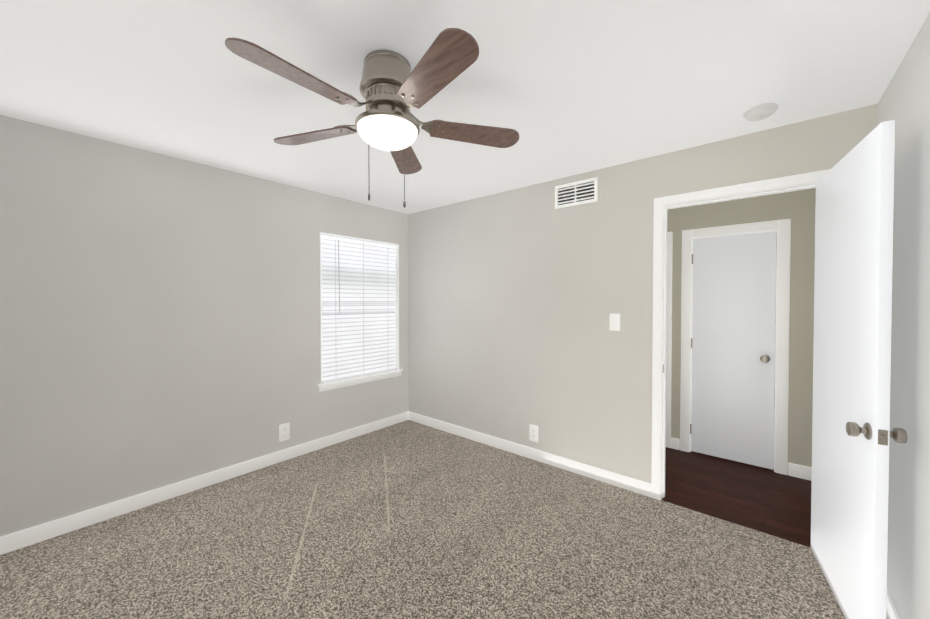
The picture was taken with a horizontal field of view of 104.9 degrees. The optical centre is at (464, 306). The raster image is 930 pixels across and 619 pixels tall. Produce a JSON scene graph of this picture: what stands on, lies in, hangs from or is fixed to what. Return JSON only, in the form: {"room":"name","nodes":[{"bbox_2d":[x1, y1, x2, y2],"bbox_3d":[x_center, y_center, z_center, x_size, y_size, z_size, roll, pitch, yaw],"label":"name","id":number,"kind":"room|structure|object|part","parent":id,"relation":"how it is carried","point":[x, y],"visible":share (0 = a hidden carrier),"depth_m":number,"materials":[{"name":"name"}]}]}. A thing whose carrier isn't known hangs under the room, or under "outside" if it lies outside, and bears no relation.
{"room":"empty bedroom","nodes":[
{"label":"empty bedroom","id":0,"kind":"room"},
{"bbox_2d":[0,115,407,536],"bbox_3d":[-1.911,0.146,2.873,0.120,2.440,3.940,1,1,40],"label":"wall","id":1,"kind":"structure","parent":0,"point":[159,320],"depth_m":2.47,"materials":[{"name":"paint"}]},
{"bbox_2d":[0,411,408,554],"bbox_3d":[-1.860,1.316,2.847,0.013,0.100,3.700,1,1,40],"label":"baseboard","id":2,"kind":"structure","parent":1,"relation":"attached to","point":[35,534],"depth_m":2.54,"materials":[{"name":"paint"}]},
{"bbox_2d":[279,423,289,441],"bbox_3d":[-1.596,1.110,3.163,0.007,0.147,0.090,1,1,40],"label":"electrical outlet","id":3,"kind":"object","parent":1,"relation":"attached to","point":[284,431],"visible":1,"depth_m":3.16,"materials":[{"name":"white plastic"}]},
{"bbox_2d":[317,232,402,391],"bbox_3d":[-1.104,0.044,3.806,0.145,1.525,1.030,1,1,40],"label":"window","id":4,"kind":"structure","parent":1,"relation":"in","point":[397,306],"depth_m":3.82,"materials":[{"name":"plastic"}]},
{"bbox_3d":[-1.130,0.007,3.828,0.063,1.380,0.890,1,1,40],"label":"window sash","id":5,"kind":"part","parent":4,"relation":"part of","materials":[{"name":"white plastic"}]},
{"bbox_2d":[320,233,396,382],"bbox_3d":[-1.085,0.009,3.790,0.069,1.438,0.900,1,1,40],"label":"window blind","id":6,"kind":"object","parent":4,"relation":"attached to","point":[358,309],"visible":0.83,"depth_m":3.75,"materials":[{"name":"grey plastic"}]},
{"bbox_2d":[0,420,886,618],"bbox_3d":[-0.490,1.415,1.621,3.930,0.060,3.820,1,1,40],"label":"floor carpet","id":7,"kind":"object","parent":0,"point":[408,519],"visible":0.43,"depth_m":2.00,"materials":[{"name":"beige carpet"}]},
{"bbox_2d":[0,0,929,213],"bbox_3d":[-0.452,-1.106,1.630,3.930,0.100,3.940,1,1,40],"label":"ceiling","id":8,"kind":"structure","parent":0,"point":[564,88],"depth_m":1.64,"materials":[{"name":"paint"}]},
{"bbox_2d":[225,28,518,207],"bbox_3d":[-0.361,-0.762,1.526,1.188,0.584,1.151,1,1,40],"label":"ceiling fan","id":9,"kind":"object","parent":8,"relation":"hanging from","point":[393,88],"visible":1,"depth_m":1.46,"materials":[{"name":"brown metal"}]},
{"bbox_3d":[-0.338,-0.731,1.566,0.260,0.085,0.260,1,1,40],"label":"lamp shade","id":10,"kind":"part","parent":9,"relation":"part of","materials":[{"name":"white glass"}]},
{"bbox_2d":[743,103,777,120],"bbox_3d":[1.592,-1.039,1.927,0.146,0.042,0.146,1,1,40],"label":"smoke detector","id":11,"kind":"object","parent":8,"relation":"attached to","point":[761,112],"visible":1,"depth_m":1.90,"materials":[{"name":"plastic"}]},
{"bbox_2d":[408,103,877,482],"bbox_3d":[0.822,0.143,3.074,3.810,2.440,0.120,1,1,40],"label":"wall","id":12,"kind":"structure","parent":0,"point":[517,297],"depth_m":3.00,"materials":[{"name":"paint"}]},
{"bbox_2d":[408,411,650,496],"bbox_3d":[0.336,1.308,3.412,2.627,0.100,0.013,1,1,40],"label":"baseboard","id":13,"kind":"structure","parent":12,"relation":"attached to","point":[615,479],"depth_m":3.11,"materials":[{"name":"paint"}]},
{"bbox_2d":[529,424,537,442],"bbox_3d":[0.612,1.126,3.181,0.090,0.147,0.007,1,1,40],"label":"electrical outlet","id":14,"kind":"object","parent":12,"relation":"attached to","point":[533,432],"visible":1,"depth_m":3.18,"materials":[{"name":"white plastic"}]},
{"bbox_2d":[555,177,597,208],"bbox_3d":[0.898,-0.920,2.908,0.360,0.190,0.013,1,1,40],"label":"air vent","id":15,"kind":"object","parent":12,"relation":"in","point":[574,193],"visible":1,"depth_m":2.90,"materials":[{"name":"white plastic"}]},
{"bbox_2d":[610,314,619,330],"bbox_3d":[1.138,0.118,2.719,0.078,0.129,0.015,1,1,40],"label":"light switch","id":16,"kind":"object","parent":12,"relation":"attached to","point":[614,322],"visible":1,"depth_m":2.72,"materials":[{"name":"white plastic"}]},
{"bbox_2d":[663,208,667,497],"bbox_3d":[1.433,0.333,2.560,0.010,2.075,0.035,1,1,40],"label":"door frame","id":17,"kind":"object","parent":12,"relation":"attached to","point":[665,329],"visible":0.94,"depth_m":2.55,"materials":[{"name":"paint"}]},
{"bbox_2d":[651,170,826,499],"bbox_3d":[1.711,0.305,2.321,0.867,2.137,0.137,1,1,40],"label":"door frame","id":18,"kind":"structure","parent":12,"relation":"attached to","point":[657,346],"depth_m":2.52,"materials":[{"name":"paint"}]},
{"bbox_3d":[1.694,-0.733,2.240,0.810,0.057,0.016,1,1,40],"label":"door trim casing top","id":19,"kind":"part","parent":18,"relation":"part of","materials":[{"name":"white wood"}]},
{"bbox_2d":[663,182,815,208],"bbox_3d":[1.737,-0.708,2.293,0.830,0.015,0.122,1,1,40],"label":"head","id":20,"kind":"object","parent":12,"relation":"attached to","point":[754,192],"visible":0.25,"depth_m":2.23},
{"bbox_2d":[665,185,815,208],"bbox_3d":[1.736,-0.696,2.291,0.800,0.010,0.035,1,1,40],"label":"door frame","id":21,"kind":"object","parent":20,"relation":"attached to","point":[752,195],"visible":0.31,"depth_m":2.26,"materials":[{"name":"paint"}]},
{"bbox_2d":[811,120,907,618],"bbox_3d":[1.758,0.343,1.658,0.151,2.057,0.807,1,1,32],"label":"door","id":22,"kind":"structure","parent":12,"relation":"in","point":[852,433],"depth_m":1.50,"materials":[{"name":"paint"}]},
{"bbox_3d":[1.571,0.483,1.361,0.151,0.064,0.101,1,1,32],"label":"knob","id":23,"kind":"part","parent":22,"relation":"part of","materials":[{"name":"silver metal"}]},
{"bbox_2d":[662,447,810,547],"bbox_3d":[1.851,1.396,2.927,3.600,0.058,1.190,1,1,40],"label":"floor","id":24,"kind":"structure","parent":0,"point":[766,500],"depth_m":2.62,"materials":[{"name":"brown wood"}]},
{"bbox_2d":[667,188,815,466],"bbox_3d":[2.195,0.139,3.318,3.600,2.440,0.120,1,1,40],"label":"wall","id":25,"kind":"structure","parent":0,"point":[797,208],"depth_m":2.87,"materials":[{"name":"paint"}]},
{"bbox_2d":[666,232,672,447],"bbox_3d":[1.948,0.321,3.439,0.070,2.073,0.016,1,1,40],"label":"door frame","id":26,"kind":"structure","parent":25,"relation":"attached to","point":[669,335],"depth_m":3.42,"materials":[{"name":"paint"}]},
{"bbox_2d":[671,437,679,449],"bbox_3d":[2.004,1.306,3.409,0.070,0.105,0.013,1,1,40],"label":"baseboard","id":27,"kind":"structure","parent":25,"relation":"attached to","point":[675,442],"depth_m":3.40,"materials":[{"name":"paint"}]},
{"bbox_2d":[680,230,690,451],"bbox_3d":[2.063,0.322,3.343,0.075,2.073,0.016,1,1,40],"label":"trim","id":28,"kind":"structure","parent":25,"relation":"attached to","point":[685,343],"depth_m":3.34,"materials":[{"name":"paint"}]},
{"bbox_2d":[690,231,776,469],"bbox_3d":[2.322,0.362,3.129,0.592,1.975,0.093,1,1,40],"label":"hall door","id":29,"kind":"structure","parent":25,"relation":"in","point":[733,339],"depth_m":3.12,"materials":[{"name":"paint"}]},
{"bbox_3d":[2.104,0.349,3.321,0.012,1.670,0.011,1,1,40],"label":"hall door hinge","id":30,"kind":"part","parent":29,"relation":"part of","materials":[{"name":"silver metal"}]},
{"bbox_3d":[2.490,0.434,2.967,0.064,0.064,0.058,1,1,40],"label":"knob","id":31,"kind":"part","parent":29,"relation":"part of","materials":[{"name":"silver metal"}]},
{"bbox_2d":[689,229,777,471],"bbox_3d":[2.367,0.359,3.176,0.620,2.005,0.121,1,1,40],"label":"door frame","id":32,"kind":"structure","parent":25,"relation":"attached to","point":[775,350],"depth_m":3.02,"materials":[{"name":"paint"}]},
{"bbox_3d":[2.367,-0.636,3.162,0.620,0.015,0.121,1,1,40],"label":"closet head jamb","id":33,"kind":"part","parent":32,"relation":"part of","materials":[{"name":"white wood"}]},
{"bbox_2d":[691,220,778,237],"bbox_3d":[2.324,-0.673,3.110,0.606,0.075,0.016,1,1,40],"label":"trim","id":34,"kind":"structure","parent":25,"relation":"attached to","point":[743,228],"depth_m":3.08,"materials":[{"name":"paint"}]},
{"bbox_2d":[775,219,790,474],"bbox_3d":[2.585,0.329,2.905,0.075,2.073,0.016,1,1,40],"label":"trim","id":35,"kind":"structure","parent":25,"relation":"attached to","point":[783,327],"depth_m":2.90,"materials":[{"name":"paint"}]},
{"bbox_2d":[788,463,811,480],"bbox_3d":[3.075,1.319,2.511,1.192,0.105,0.013,1,1,40],"label":"baseboard","id":36,"kind":"structure","parent":25,"relation":"attached to","point":[800,471],"depth_m":2.84,"materials":[{"name":"paint"}]},
{"bbox_2d":[877,13,929,618],"bbox_3d":[0.970,0.183,0.379,0.120,2.440,3.820,1,1,40],"label":"wall","id":37,"kind":"structure","parent":0,"point":[904,102],"depth_m":1.41,"materials":[{"name":"paint"}]},
{"bbox_2d":[886,589,899,618],"bbox_3d":[0.957,1.351,0.485,0.013,0.100,3.700,1,1,40],"label":"baseboard","id":38,"kind":"structure","parent":37,"relation":"attached to","point":[891,612],"depth_m":1.55,"materials":[{"name":"paint"}]}
]}

